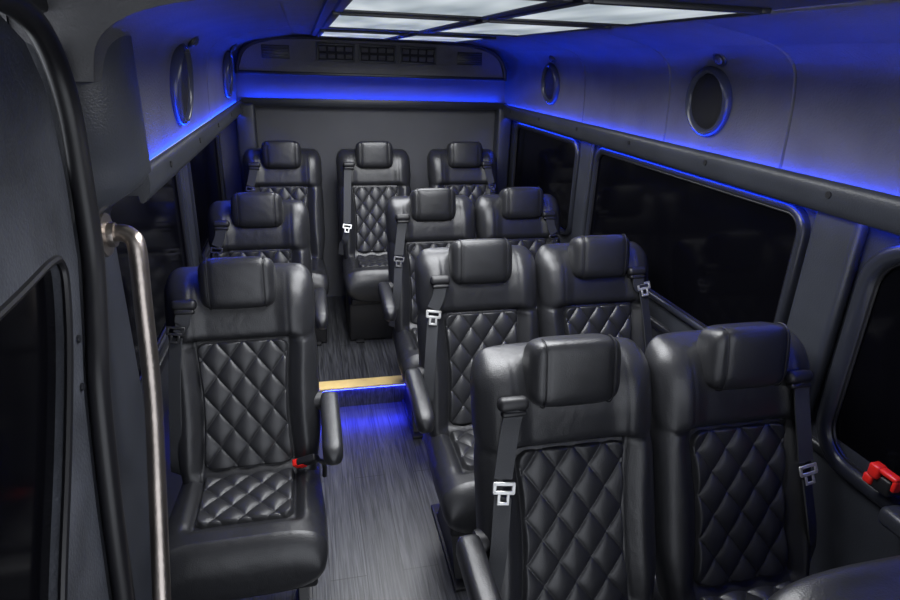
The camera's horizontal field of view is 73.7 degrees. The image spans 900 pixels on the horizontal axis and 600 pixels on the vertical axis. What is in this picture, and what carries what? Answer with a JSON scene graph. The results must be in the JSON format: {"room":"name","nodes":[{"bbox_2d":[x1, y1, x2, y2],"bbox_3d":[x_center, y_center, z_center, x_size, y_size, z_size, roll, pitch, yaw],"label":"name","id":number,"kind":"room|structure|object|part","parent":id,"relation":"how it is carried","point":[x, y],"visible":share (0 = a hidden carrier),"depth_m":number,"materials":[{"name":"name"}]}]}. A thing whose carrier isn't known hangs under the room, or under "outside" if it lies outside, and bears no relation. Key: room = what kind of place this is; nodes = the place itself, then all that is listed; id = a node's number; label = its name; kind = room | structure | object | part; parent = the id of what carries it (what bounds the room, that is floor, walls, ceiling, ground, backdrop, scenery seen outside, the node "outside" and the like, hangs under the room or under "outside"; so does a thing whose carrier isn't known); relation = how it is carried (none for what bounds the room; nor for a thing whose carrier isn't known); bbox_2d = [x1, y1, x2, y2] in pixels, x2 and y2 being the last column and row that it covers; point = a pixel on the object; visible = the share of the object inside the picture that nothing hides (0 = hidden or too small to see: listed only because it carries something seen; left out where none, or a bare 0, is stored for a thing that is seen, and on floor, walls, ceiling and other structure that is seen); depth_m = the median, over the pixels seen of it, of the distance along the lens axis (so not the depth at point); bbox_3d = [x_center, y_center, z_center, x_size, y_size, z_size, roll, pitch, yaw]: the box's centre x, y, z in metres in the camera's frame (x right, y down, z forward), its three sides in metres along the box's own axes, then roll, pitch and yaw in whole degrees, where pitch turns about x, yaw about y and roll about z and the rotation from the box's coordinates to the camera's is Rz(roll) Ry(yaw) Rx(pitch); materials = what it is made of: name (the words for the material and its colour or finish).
{"room":"vehicle interior","nodes":[
{"label":"vehicle interior","id":0,"kind":"room"},
{"bbox_2d":[142,134,226,519],"bbox_3d":[-0.971,0.278,1.876,0.060,1.520,4.620,-3,22,-13],"label":"wall","id":1,"kind":"structure","parent":0,"point":[174,481],"depth_m":2.08,"materials":[{"name":"black plastic"}]},
{"bbox_2d":[0,0,135,599],"bbox_3d":[-0.568,0.613,0.601,0.072,1.824,1.891,-3,22,-13],"label":"door","id":2,"kind":"structure","parent":1,"relation":"in","point":[51,546],"depth_m":1.08,"materials":[{"name":"plastic"}]},
{"bbox_3d":[-0.627,0.585,0.720,0.004,0.942,1.265,-3,22,-13],"label":"glass","id":3,"kind":"part","parent":2,"relation":"part of","materials":[{"name":"black glass"}]},
{"bbox_2d":[6,15,151,599],"bbox_3d":[-0.747,0.281,1.371,0.156,1.860,0.545,-3,22,-13],"label":"trim","id":4,"kind":"structure","parent":1,"relation":"attached to","point":[111,106],"depth_m":1.34,"materials":[{"name":"black plastic"}]},
{"bbox_2d":[0,0,263,81],"bbox_3d":[-0.648,-0.458,1.256,0.575,0.415,0.174,-3,22,-13],"label":"trim","id":5,"kind":"structure","parent":1,"relation":"attached to","point":[85,29],"depth_m":1.14,"materials":[{"name":"plastic"}]},
{"bbox_2d":[100,213,170,599],"bbox_3d":[-0.706,0.349,1.341,0.116,1.022,0.467,-3,22,-13],"label":"grab bar","id":6,"kind":"object","parent":1,"relation":"attached to","point":[113,233],"visible":0.95,"depth_m":1.36,"materials":[{"name":"metal"}]},
{"bbox_2d":[110,171,191,391],"bbox_3d":[-1.012,-0.154,2.045,0.051,0.587,1.012,-3,22,-13],"label":"window","id":7,"kind":"structure","parent":1,"relation":"in","point":[161,220],"depth_m":2.07,"materials":[{"name":"grey glass"}]},
{"bbox_3d":[-1.012,-0.154,2.045,0.051,0.587,1.012,-3,22,-13],"label":"frame","id":8,"kind":"part","parent":7,"relation":"part of","materials":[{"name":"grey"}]},
{"bbox_2d":[143,255,209,399],"bbox_3d":[-1.154,-0.063,2.733,0.020,0.035,2.600,-3,22,-13],"label":"trim","id":9,"kind":"structure","parent":1,"relation":"attached to","point":[162,363],"depth_m":2.05,"materials":[{"name":"black"}]},
{"bbox_2d":[170,43,193,125],"bbox_3d":[-0.877,-0.702,1.956,0.065,0.257,0.258,-3,22,-13],"label":"speaker","id":10,"kind":"object","parent":1,"relation":"attached to","point":[181,68],"visible":0.91,"depth_m":1.91},
{"bbox_2d":[127,99,242,203],"bbox_3d":[-1.075,-0.735,2.558,0.173,0.087,2.560,-3,22,-13],"label":"trim","id":11,"kind":"structure","parent":1,"relation":"attached to","point":[165,165],"depth_m":1.82,"materials":[{"name":"black plastic"}]},
{"bbox_2d":[180,164,198,265],"bbox_3d":[-1.138,-0.389,2.594,0.030,0.620,0.120,-3,22,-13],"label":"trim","id":12,"kind":"structure","parent":1,"relation":"attached to","point":[183,172],"depth_m":2.58,"materials":[{"name":"grey plastic"}]},
{"bbox_2d":[187,135,224,263],"bbox_3d":[-1.287,-0.604,3.156,0.051,0.587,1.032,-3,22,-13],"label":"window","id":13,"kind":"structure","parent":1,"relation":"in","point":[205,175],"depth_m":3.05,"materials":[{"name":"grey glass"}]},
{"bbox_2d":[222,50,232,97],"bbox_3d":[-1.176,-1.192,3.167,0.063,0.237,0.238,-3,22,-13],"label":"speaker","id":14,"kind":"object","parent":1,"relation":"attached to","point":[227,70],"visible":0.84,"depth_m":3.09},
{"bbox_2d":[237,296,468,599],"bbox_3d":[-0.047,0.881,2.348,2.005,0.170,4.620,-3,22,-13],"label":"floor","id":15,"kind":"structure","parent":0,"point":[384,543],"depth_m":2.55,"materials":[{"name":"grey wood"}]},
{"bbox_2d":[164,255,343,599],"bbox_3d":[-0.619,0.465,1.900,0.542,1.137,0.673,-3,22,-13],"label":"passenger seat","id":16,"kind":"object","parent":15,"relation":"on","point":[248,411],"visible":1,"depth_m":1.89,"materials":[{"name":"black leather"}]},
{"bbox_3d":[-0.674,0.248,1.983,0.466,0.675,0.338,-3,22,-13],"label":"backrest","id":17,"kind":"part","parent":16,"relation":"part of","materials":[{"name":"black leather"}]},
{"bbox_3d":[-0.625,0.607,1.853,0.286,0.026,0.227,-3,22,-13],"label":"quilted panel","id":18,"kind":"part","parent":16,"relation":"part of","materials":[{"name":"black leather"}]},
{"bbox_3d":[-0.661,0.340,1.949,0.296,0.396,0.163,-3,22,-13],"label":"quilted panel","id":19,"kind":"part","parent":16,"relation":"part of","materials":[{"name":"black leather"}]},
{"bbox_2d":[168,463,327,599],"bbox_3d":[-0.623,0.692,1.863,0.468,0.193,0.442,-3,22,-13],"label":"seat cushion","id":20,"kind":"object","parent":16,"relation":"on","point":[236,532],"depth_m":1.72,"materials":[{"name":"black leather"}]},
{"bbox_3d":[-0.377,0.402,1.907,0.062,0.106,0.300,-3,22,-13],"label":"armrest","id":21,"kind":"part","parent":16,"relation":"part of","materials":[{"name":"black leather"}]},
{"bbox_2d":[207,192,328,329],"bbox_3d":[-0.845,0.101,2.798,0.542,1.137,0.673,-3,22,-13],"label":"passenger seat","id":22,"kind":"object","parent":15,"relation":"on","point":[268,225],"visible":0.18,"depth_m":2.80,"materials":[{"name":"black leather"}]},
{"bbox_3d":[-0.901,-0.116,2.881,0.466,0.675,0.338,-3,22,-13],"label":"backrest","id":23,"kind":"part","parent":22,"relation":"part of","materials":[{"name":"black leather"}]},
{"bbox_3d":[-0.888,-0.024,2.847,0.296,0.396,0.163,-3,22,-13],"label":"quilted panel","id":24,"kind":"part","parent":22,"relation":"part of","materials":[{"name":"black leather"}]},
{"bbox_3d":[-0.604,0.039,2.805,0.062,0.106,0.300,-3,22,-13],"label":"armrest","id":25,"kind":"part","parent":22,"relation":"part of","materials":[{"name":"black leather"}]},
{"bbox_2d":[243,140,328,345],"bbox_3d":[-0.988,-0.348,3.593,0.482,1.137,0.674,-3,22,-13],"label":"passenger seat","id":26,"kind":"object","parent":15,"relation":"on","point":[289,170],"visible":0.24,"depth_m":3.61,"materials":[{"name":"black leather"}]},
{"bbox_3d":[-1.013,-0.567,3.684,0.466,0.675,0.338,-3,22,-13],"label":"backrest","id":27,"kind":"part","parent":26,"relation":"part of","materials":[{"name":"black leather"}]},
{"bbox_3d":[-1.000,-0.475,3.650,0.296,0.396,0.163,-3,22,-13],"label":"quilted panel","id":28,"kind":"part","parent":26,"relation":"part of","materials":[{"name":"black leather"}]},
{"bbox_2d":[312,258,328,295],"bbox_3d":[-0.962,-0.123,3.563,0.468,0.193,0.442,-3,22,-13],"label":"seat cushion","id":29,"kind":"object","parent":26,"relation":"on","point":[319,271],"depth_m":3.43,"materials":[{"name":"black leather"}]},
{"bbox_3d":[-0.977,0.090,3.680,0.420,0.250,0.340,-3,22,-13],"label":"panel","id":30,"kind":"part","parent":26,"relation":"part of","materials":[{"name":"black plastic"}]},
{"bbox_2d":[319,375,404,390],"bbox_3d":[-0.270,0.429,3.230,1.845,0.010,0.085,-3,22,-13],"label":"trim","id":31,"kind":"structure","parent":15,"relation":"attached to","point":[388,380],"depth_m":3.18,"materials":[{"name":"gold metal"}]},
{"bbox_2d":[326,384,404,390],"bbox_3d":[-0.263,0.451,3.208,1.805,0.008,0.012,-3,22,-13],"label":"light strip","id":32,"kind":"object","parent":15,"relation":"attached to","point":[397,384],"visible":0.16,"depth_m":3.16,"materials":[{"name":"blue plastic"}]},
{"bbox_2d":[336,141,410,342],"bbox_3d":[-0.447,-0.377,3.715,0.482,1.137,0.674,-3,22,-13],"label":"passenger seat","id":33,"kind":"object","parent":15,"relation":"on","point":[369,174],"visible":0.73,"depth_m":3.71,"materials":[{"name":"black leather"}]},
{"bbox_2d":[343,257,388,301],"bbox_3d":[-0.421,-0.152,3.685,0.468,0.193,0.442,-3,22,-13],"label":"seat cushion","id":34,"kind":"object","parent":33,"relation":"on","point":[362,276],"depth_m":3.48,"materials":[{"name":"black leather"}]},
{"bbox_3d":[-0.436,0.061,3.801,0.420,0.250,0.340,-3,22,-13],"label":"panel","id":35,"kind":"part","parent":33,"relation":"part of","materials":[{"name":"black plastic"}]},
{"bbox_3d":[-0.423,-0.237,3.675,0.286,0.026,0.227,-3,22,-13],"label":"quilted panel","id":36,"kind":"part","parent":33,"relation":"part of","materials":[{"name":"black leather"}]},
{"bbox_3d":[-0.472,-0.596,3.805,0.466,0.675,0.338,-3,22,-13],"label":"backrest","id":37,"kind":"part","parent":33,"relation":"part of","materials":[{"name":"black leather"}]},
{"bbox_3d":[-0.460,-0.504,3.771,0.296,0.396,0.163,-3,22,-13],"label":"quilted panel","id":38,"kind":"part","parent":33,"relation":"part of","materials":[{"name":"black leather"}]},
{"bbox_2d":[378,188,475,438],"bbox_3d":[-0.085,0.043,3.011,0.529,1.137,0.673,-3,22,-13],"label":"passenger seat","id":39,"kind":"object","parent":15,"relation":"on","point":[426,218],"visible":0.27,"depth_m":3.01,"materials":[{"name":"black leather"}]},
{"bbox_3d":[-0.305,0.005,2.915,0.062,0.106,0.300,-3,22,-13],"label":"armrest","id":40,"kind":"part","parent":39,"relation":"part of","materials":[{"name":"black leather"}]},
{"bbox_2d":[392,328,418,381],"bbox_3d":[-0.036,0.267,2.986,0.468,0.193,0.442,-3,22,-13],"label":"seat cushion","id":41,"kind":"object","parent":39,"relation":"on","point":[405,340],"depth_m":2.87,"materials":[{"name":"black leather"}]},
{"bbox_3d":[-0.038,0.182,2.977,0.286,0.026,0.227,-3,22,-13],"label":"quilted panel","id":42,"kind":"part","parent":39,"relation":"part of","materials":[{"name":"black leather"}]},
{"bbox_3d":[-0.075,-0.085,3.073,0.296,0.396,0.163,-3,22,-13],"label":"quilted panel","id":43,"kind":"part","parent":39,"relation":"part of","materials":[{"name":"black leather"}]},
{"bbox_3d":[-0.087,-0.177,3.107,0.466,0.675,0.338,-3,22,-13],"label":"backrest","id":44,"kind":"part","parent":39,"relation":"part of","materials":[{"name":"black leather"}]},
{"bbox_2d":[427,141,497,238],"bbox_3d":[0.131,-0.409,3.845,0.482,1.137,0.674,-3,22,-13],"label":"passenger seat","id":45,"kind":"object","parent":15,"relation":"on","point":[470,170],"visible":0.22,"depth_m":3.85,"materials":[{"name":"black leather"}]},
{"bbox_3d":[0.093,-0.626,3.932,0.466,0.675,0.338,-3,22,-13],"label":"backrest","id":46,"kind":"part","parent":45,"relation":"part of","materials":[{"name":"black leather"}]},
{"bbox_3d":[0.105,-0.535,3.898,0.296,0.396,0.163,-3,22,-13],"label":"quilted panel","id":47,"kind":"part","parent":45,"relation":"part of","materials":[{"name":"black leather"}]},
{"bbox_2d":[405,238,538,591],"bbox_3d":[0.113,0.382,2.174,0.529,1.137,0.673,-3,22,-13],"label":"passenger seat","id":48,"kind":"object","parent":15,"relation":"on","point":[473,295],"visible":0.54,"depth_m":2.18,"materials":[{"name":"black leather"}]},
{"bbox_3d":[-0.107,0.344,2.077,0.062,0.106,0.300,-3,22,-13],"label":"armrest","id":49,"kind":"part","parent":48,"relation":"part of","materials":[{"name":"black leather"}]},
{"bbox_2d":[423,433,476,533],"bbox_3d":[0.162,0.606,2.149,0.468,0.193,0.442,-3,22,-13],"label":"seat cushion","id":50,"kind":"object","parent":48,"relation":"on","point":[450,455],"depth_m":1.99,"materials":[{"name":"black leather"}]},
{"bbox_3d":[0.160,0.521,2.139,0.286,0.026,0.227,-3,22,-13],"label":"quilted panel","id":51,"kind":"part","parent":48,"relation":"part of","materials":[{"name":"black leather"}]},
{"bbox_3d":[0.111,0.162,2.269,0.466,0.675,0.338,-3,22,-13],"label":"backrest","id":52,"kind":"part","parent":48,"relation":"part of","materials":[{"name":"black leather"}]},
{"bbox_3d":[0.124,0.254,2.236,0.296,0.396,0.163,-3,22,-13],"label":"quilted panel","id":53,"kind":"part","parent":48,"relation":"part of","materials":[{"name":"black leather"}]},
{"bbox_2d":[475,186,559,308],"bbox_3d":[0.410,0.016,3.123,0.482,1.137,0.674,-3,22,-13],"label":"passenger seat","id":54,"kind":"object","parent":15,"relation":"on","point":[527,217],"visible":0.26,"depth_m":3.12,"materials":[{"name":"black leather"}]},
{"bbox_3d":[0.371,-0.202,3.210,0.466,0.675,0.338,-3,22,-13],"label":"backrest","id":55,"kind":"part","parent":54,"relation":"part of","materials":[{"name":"black leather"}]},
{"bbox_3d":[0.384,-0.110,3.176,0.296,0.396,0.163,-3,22,-13],"label":"quilted panel","id":56,"kind":"part","parent":54,"relation":"part of","materials":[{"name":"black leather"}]},
{"bbox_2d":[456,333,655,599],"bbox_3d":[0.293,0.690,1.413,0.529,1.137,0.673,-3,22,-13],"label":"passenger seat","id":57,"kind":"object","parent":15,"relation":"on","point":[564,475],"visible":1,"depth_m":1.44,"materials":[{"name":"black leather"}]},
{"bbox_3d":[0.073,0.652,1.317,0.062,0.106,0.300,-3,22,-13],"label":"armrest","id":58,"kind":"part","parent":57,"relation":"part of","materials":[{"name":"black leather"}]},
{"bbox_3d":[0.303,0.561,1.475,0.296,0.396,0.163,-3,22,-13],"label":"quilted panel","id":59,"kind":"part","parent":57,"relation":"part of","materials":[{"name":"black leather"}]},
{"bbox_2d":[535,234,651,354],"bbox_3d":[0.608,0.355,2.285,0.482,1.137,0.674,-3,22,-13],"label":"passenger seat","id":60,"kind":"object","parent":15,"relation":"on","point":[596,284],"visible":0.23,"depth_m":2.29,"materials":[{"name":"black leather"}]},
{"bbox_3d":[0.583,0.229,2.339,0.296,0.396,0.163,-3,22,-13],"label":"quilted panel","id":61,"kind":"part","parent":60,"relation":"part of","materials":[{"name":"black leather"}]},
{"bbox_2d":[645,322,817,599],"bbox_3d":[0.788,0.663,1.524,0.482,1.137,0.674,-3,22,-13],"label":"passenger seat","id":62,"kind":"object","parent":15,"relation":"on","point":[731,432],"visible":0.98,"depth_m":1.55,"materials":[{"name":"black leather"}]},
{"bbox_3d":[0.762,0.537,1.578,0.296,0.396,0.163,-3,22,-13],"label":"quilted panel","id":63,"kind":"part","parent":62,"relation":"part of","materials":[{"name":"black leather"}]},
{"bbox_3d":[0.798,0.804,1.481,0.286,0.026,0.227,-3,22,-13],"label":"quilted panel","id":64,"kind":"part","parent":62,"relation":"part of","materials":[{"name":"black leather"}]},
{"bbox_2d":[767,555,899,599],"bbox_3d":[0.836,0.958,0.940,0.700,1.022,0.565,-3,22,-13],"label":"seat","id":65,"kind":"object","parent":15,"relation":"on","point":[879,579],"visible":1,"depth_m":0.92,"materials":[{"name":"black leather"}]},
{"bbox_2d":[220,53,504,296],"bbox_3d":[-0.538,-0.793,4.128,2.005,1.900,0.040,-3,22,-13],"label":"wall","id":66,"kind":"structure","parent":0,"point":[326,130],"depth_m":3.96,"materials":[{"name":"plastic"}]},
{"bbox_2d":[188,36,198,47],"bbox_3d":[-0.857,-0.867,2.005,0.040,0.049,0.058,-3,22,-13],"label":"light","id":67,"kind":"object","parent":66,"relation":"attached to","point":[194,41],"visible":0.86,"depth_m":1.99,"materials":[{"name":"black"}]},
{"bbox_2d":[128,0,292,159],"bbox_3d":[-0.856,-0.953,2.530,0.368,0.383,2.590,-3,22,-13],"label":"wall panel","id":68,"kind":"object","parent":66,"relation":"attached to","point":[218,28],"depth_m":1.78,"materials":[{"name":"plastic"}]},
{"bbox_2d":[229,44,236,51],"bbox_3d":[-1.143,-1.334,3.162,0.040,0.049,0.058,-3,22,-13],"label":"light","id":69,"kind":"object","parent":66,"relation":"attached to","point":[233,47],"visible":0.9,"depth_m":3.15,"materials":[{"name":"black"}]},
{"bbox_2d":[235,103,258,191],"bbox_3d":[-1.288,-0.615,3.937,0.120,1.300,0.100,-3,22,-13],"label":"trim","id":70,"kind":"structure","parent":66,"relation":"attached to","point":[246,123],"depth_m":3.72,"materials":[{"name":"grey plastic"}]},
{"bbox_2d":[261,44,289,58],"bbox_3d":[-1.025,-1.458,3.521,0.160,0.075,0.011,-3,22,-13],"label":"air vent","id":71,"kind":"object","parent":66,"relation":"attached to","point":[267,50],"visible":1,"depth_m":3.52,"materials":[{"name":"black plastic"}]},
{"bbox_2d":[316,43,354,61],"bbox_3d":[-0.683,-1.482,3.594,0.227,0.102,0.024,-3,22,-13],"label":"air vent","id":72,"kind":"object","parent":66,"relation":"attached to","point":[332,52],"visible":1,"depth_m":3.59,"materials":[{"name":"black plastic"}]},
{"bbox_2d":[234,34,506,80],"bbox_3d":[-0.462,-1.509,3.732,1.672,0.230,0.185,-3,22,-13],"label":"trim","id":73,"kind":"structure","parent":66,"relation":"attached to","point":[302,48],"depth_m":3.65,"materials":[{"name":"plastic"}]},
{"bbox_2d":[238,97,505,109],"bbox_3d":[-0.466,-1.273,3.889,1.720,0.047,0.073,-3,22,-13],"label":"trim","id":74,"kind":"structure","parent":66,"relation":"attached to","point":[256,101],"depth_m":3.85,"materials":[{"name":"black plastic"}]},
{"bbox_2d":[359,44,395,63],"bbox_3d":[-0.440,-1.495,3.649,0.227,0.102,0.024,-3,22,-13],"label":"air vent","id":75,"kind":"object","parent":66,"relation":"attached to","point":[367,53],"visible":1,"depth_m":3.65,"materials":[{"name":"black plastic"}]},
{"bbox_2d":[400,46,436,64],"bbox_3d":[-0.196,-1.508,3.704,0.227,0.102,0.024,-3,22,-13],"label":"air vent","id":76,"kind":"object","parent":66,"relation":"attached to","point":[408,54],"visible":1,"depth_m":3.70,"materials":[{"name":"black plastic"}]},
{"bbox_2d":[457,52,481,64],"bbox_3d":[0.125,-1.520,3.780,0.160,0.075,0.011,-3,22,-13],"label":"air vent","id":77,"kind":"object","parent":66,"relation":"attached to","point":[463,58],"visible":1,"depth_m":3.78,"materials":[{"name":"black plastic"}]},
{"bbox_2d":[493,107,510,193],"bbox_3d":[0.344,-0.703,4.304,0.100,1.300,0.100,-3,22,-13],"label":"trim","id":78,"kind":"structure","parent":66,"relation":"attached to","point":[502,125],"depth_m":4.12,"materials":[{"name":"grey plastic"}]},
{"bbox_2d":[279,0,899,38],"bbox_3d":[-0.257,-0.795,1.612,1.880,0.030,4.630,-3,22,-13],"label":"ceiling","id":79,"kind":"structure","parent":0,"point":[301,16],"depth_m":1.60,"materials":[{"name":"plastic"}]},
{"bbox_2d":[31,0,47,12],"bbox_3d":[-0.573,-0.222,0.211,0.100,0.100,1.950,-3,22,-13],"label":"trim","id":80,"kind":"structure","parent":79,"relation":"attached to","point":[42,5],"depth_m":1.08,"materials":[{"name":"black plastic"}]},
{"bbox_2d":[311,0,867,37],"bbox_3d":[0.001,-0.863,1.864,0.800,0.014,3.200,-3,22,-13],"label":"trim","id":81,"kind":"structure","parent":79,"relation":"attached to","point":[328,6],"depth_m":1.03,"materials":[{"name":"black plastic"}]},
{"bbox_2d":[316,29,408,39],"bbox_3d":[-0.434,-1.249,2.829,0.369,0.010,0.738,-3,22,-13],"label":"ceiling light","id":82,"kind":"object","parent":81,"relation":"attached to","point":[322,32],"visible":0.95,"depth_m":2.75,"materials":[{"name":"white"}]},
{"bbox_2d":[321,32,397,38],"bbox_3d":[-0.434,-1.251,2.828,0.331,0.004,0.700,-3,22,-13],"label":"diffuser","id":83,"kind":"object","parent":82,"relation":"attached to","point":[355,35],"depth_m":2.83,"materials":[{"name":"grey plastic"}]},
{"bbox_2d":[322,11,475,32],"bbox_3d":[-0.196,-0.858,1.862,0.369,0.010,0.758,-3,22,-13],"label":"ceiling light","id":84,"kind":"object","parent":81,"relation":"attached to","point":[335,20],"visible":0.8,"depth_m":1.77,"materials":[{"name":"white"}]},
{"bbox_2d":[329,15,459,30],"bbox_3d":[-0.196,-0.859,1.861,0.331,0.004,0.720,-3,22,-13],"label":"diffuser","id":85,"kind":"object","parent":84,"relation":"attached to","point":[336,21],"depth_m":1.85,"materials":[{"name":"grey plastic"}]},
{"bbox_2d":[390,33,495,42],"bbox_3d":[-0.059,-1.269,2.913,0.369,0.010,0.738,-3,22,-13],"label":"ceiling light","id":86,"kind":"object","parent":81,"relation":"attached to","point":[414,36],"visible":0.91,"depth_m":2.83,"materials":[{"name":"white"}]},
{"bbox_2d":[402,36,475,41],"bbox_3d":[-0.059,-1.271,2.913,0.331,0.004,0.700,-3,22,-13],"label":"diffuser","id":87,"kind":"object","parent":86,"relation":"attached to","point":[405,38],"depth_m":2.92,"materials":[{"name":"grey plastic"}]},
{"bbox_2d":[334,0,572,19],"bbox_3d":[-0.031,-0.587,1.194,0.369,0.010,0.518,-3,22,-13],"label":"ceiling light","id":88,"kind":"object","parent":81,"relation":"attached to","point":[468,9],"visible":1,"depth_m":1.24,"materials":[{"name":"white plastic"}]},
{"bbox_2d":[345,0,544,15],"bbox_3d":[-0.031,-0.589,1.193,0.331,0.004,0.480,-3,22,-13],"label":"diffuser","id":89,"kind":"object","parent":88,"relation":"attached to","point":[391,7],"depth_m":1.23,"materials":[{"name":"grey plastic"}]},
{"bbox_2d":[428,19,610,36],"bbox_3d":[0.179,-0.878,1.946,0.369,0.010,0.758,-3,22,-13],"label":"ceiling light","id":90,"kind":"object","parent":81,"relation":"attached to","point":[489,27],"visible":0.77,"depth_m":1.85,"materials":[{"name":"white plastic"}]},
{"bbox_2d":[440,23,583,34],"bbox_3d":[0.179,-0.880,1.946,0.331,0.004,0.720,-3,22,-13],"label":"diffuser","id":91,"kind":"object","parent":90,"relation":"attached to","point":[479,28],"depth_m":1.93,"materials":[{"name":"grey plastic"}]},
{"bbox_2d":[494,0,770,26],"bbox_3d":[0.344,-0.607,1.278,0.369,0.010,0.518,-3,22,-13],"label":"ceiling light","id":92,"kind":"object","parent":81,"relation":"attached to","point":[623,13],"visible":0.92,"depth_m":1.20,"materials":[{"name":"white plastic"}]},
{"bbox_2d":[515,4,731,23],"bbox_3d":[0.344,-0.609,1.277,0.331,0.004,0.480,-3,22,-13],"label":"diffuser","id":93,"kind":"object","parent":92,"relation":"attached to","point":[579,13],"depth_m":1.27,"materials":[{"name":"grey plastic"}]},
{"bbox_2d":[507,120,899,575],"bbox_3d":[0.924,0.175,2.302,0.060,1.520,4.620,-3,22,-13],"label":"wall","id":94,"kind":"structure","parent":0,"point":[849,530],"depth_m":1.63,"materials":[{"name":"black plastic"}]},
{"bbox_2d":[511,122,580,235],"bbox_3d":[0.557,-0.757,3.616,0.051,0.532,1.012,-3,22,-13],"label":"window","id":95,"kind":"structure","parent":94,"relation":"in","point":[548,160],"depth_m":3.47,"materials":[{"name":"grey glass"}]},
{"bbox_2d":[541,63,559,104],"bbox_3d":[0.554,-1.184,3.288,0.061,0.217,0.218,-3,22,-13],"label":"speaker","id":96,"kind":"object","parent":94,"relation":"attached to","point":[550,81],"visible":0.93,"depth_m":3.26},
{"bbox_2d":[571,141,595,239],"bbox_3d":[0.680,-0.518,3.079,0.030,0.620,0.130,-3,22,-13],"label":"trim","id":97,"kind":"structure","parent":94,"relation":"attached to","point":[587,154],"depth_m":3.04,"materials":[{"name":"grey plastic"}]},
{"bbox_2d":[463,2,899,195],"bbox_3d":[0.723,-0.655,1.917,0.368,0.383,4.620,-3,22,-13],"label":"wall panel","id":98,"kind":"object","parent":94,"relation":"attached to","point":[816,93],"depth_m":1.73,"materials":[{"name":"plastic"}]},
{"bbox_2d":[549,55,555,62],"bbox_3d":[0.539,-1.274,3.159,0.040,0.049,0.058,-3,22,-13],"label":"light","id":99,"kind":"object","parent":98,"relation":"attached to","point":[551,58],"visible":0.88,"depth_m":3.15,"materials":[{"name":"black"}]},
{"bbox_2d":[712,54,726,66],"bbox_3d":[0.852,-0.761,1.894,0.040,0.049,0.058,-3,22,-13],"label":"light","id":100,"kind":"object","parent":98,"relation":"attached to","point":[720,60],"visible":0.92,"depth_m":1.88,"materials":[{"name":"black"}]},
{"bbox_2d":[585,147,810,329],"bbox_3d":[0.863,-0.251,2.380,0.051,0.542,1.352,-3,22,-13],"label":"window","id":101,"kind":"structure","parent":94,"relation":"in","point":[716,252],"depth_m":2.16,"materials":[{"name":"grey glass"}]},
{"bbox_2d":[502,104,899,235],"bbox_3d":[0.888,-0.456,2.027,0.083,0.087,4.600,-3,22,-13],"label":"trim","id":102,"kind":"structure","parent":94,"relation":"attached to","point":[867,207],"depth_m":1.82,"materials":[{"name":"black plastic"}]},
{"bbox_2d":[685,66,732,136],"bbox_3d":[0.869,-0.665,2.015,0.062,0.227,0.228,-3,22,-13],"label":"speaker","id":103,"kind":"object","parent":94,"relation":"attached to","point":[709,96],"visible":0.91,"depth_m":1.99},
{"bbox_2d":[650,315,826,460],"bbox_3d":[0.875,0.139,2.375,0.030,0.035,4.300,-3,22,-13],"label":"trim","id":104,"kind":"structure","parent":94,"relation":"attached to","point":[657,325],"depth_m":2.38,"materials":[{"name":"black plastic"}]},
{"bbox_2d":[787,211,868,419],"bbox_3d":[1.019,0.049,1.677,0.045,0.620,0.150,-3,22,-13],"label":"trim","id":105,"kind":"structure","parent":94,"relation":"attached to","point":[836,244],"depth_m":1.62,"materials":[{"name":"grey plastic"}]},
{"bbox_2d":[816,243,899,507],"bbox_3d":[1.161,0.301,1.183,0.067,0.657,0.952,-3,22,-13],"label":"window","id":106,"kind":"structure","parent":94,"relation":"in","point":[859,407],"depth_m":1.52,"materials":[{"name":"grey"}]},
{"bbox_3d":[1.156,0.301,1.182,0.004,0.605,0.900,-3,22,-13],"label":"glass","id":107,"kind":"part","parent":106,"relation":"part of","materials":[{"name":"black glass"}]},
{"bbox_2d":[862,461,899,496],"bbox_3d":[1.057,0.435,1.452,0.059,0.066,0.083,-3,22,-13],"label":"handle","id":108,"kind":"object","parent":106,"relation":"attached to","point":[878,476],"visible":1,"depth_m":1.44,"materials":[{"name":"red plastic"}]},
{"bbox_2d":[878,505,899,538],"bbox_3d":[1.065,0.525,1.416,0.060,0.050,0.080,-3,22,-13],"label":"armrest","id":109,"kind":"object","parent":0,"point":[889,516],"depth_m":1.42,"materials":[{"name":"black leather"}]}
]}

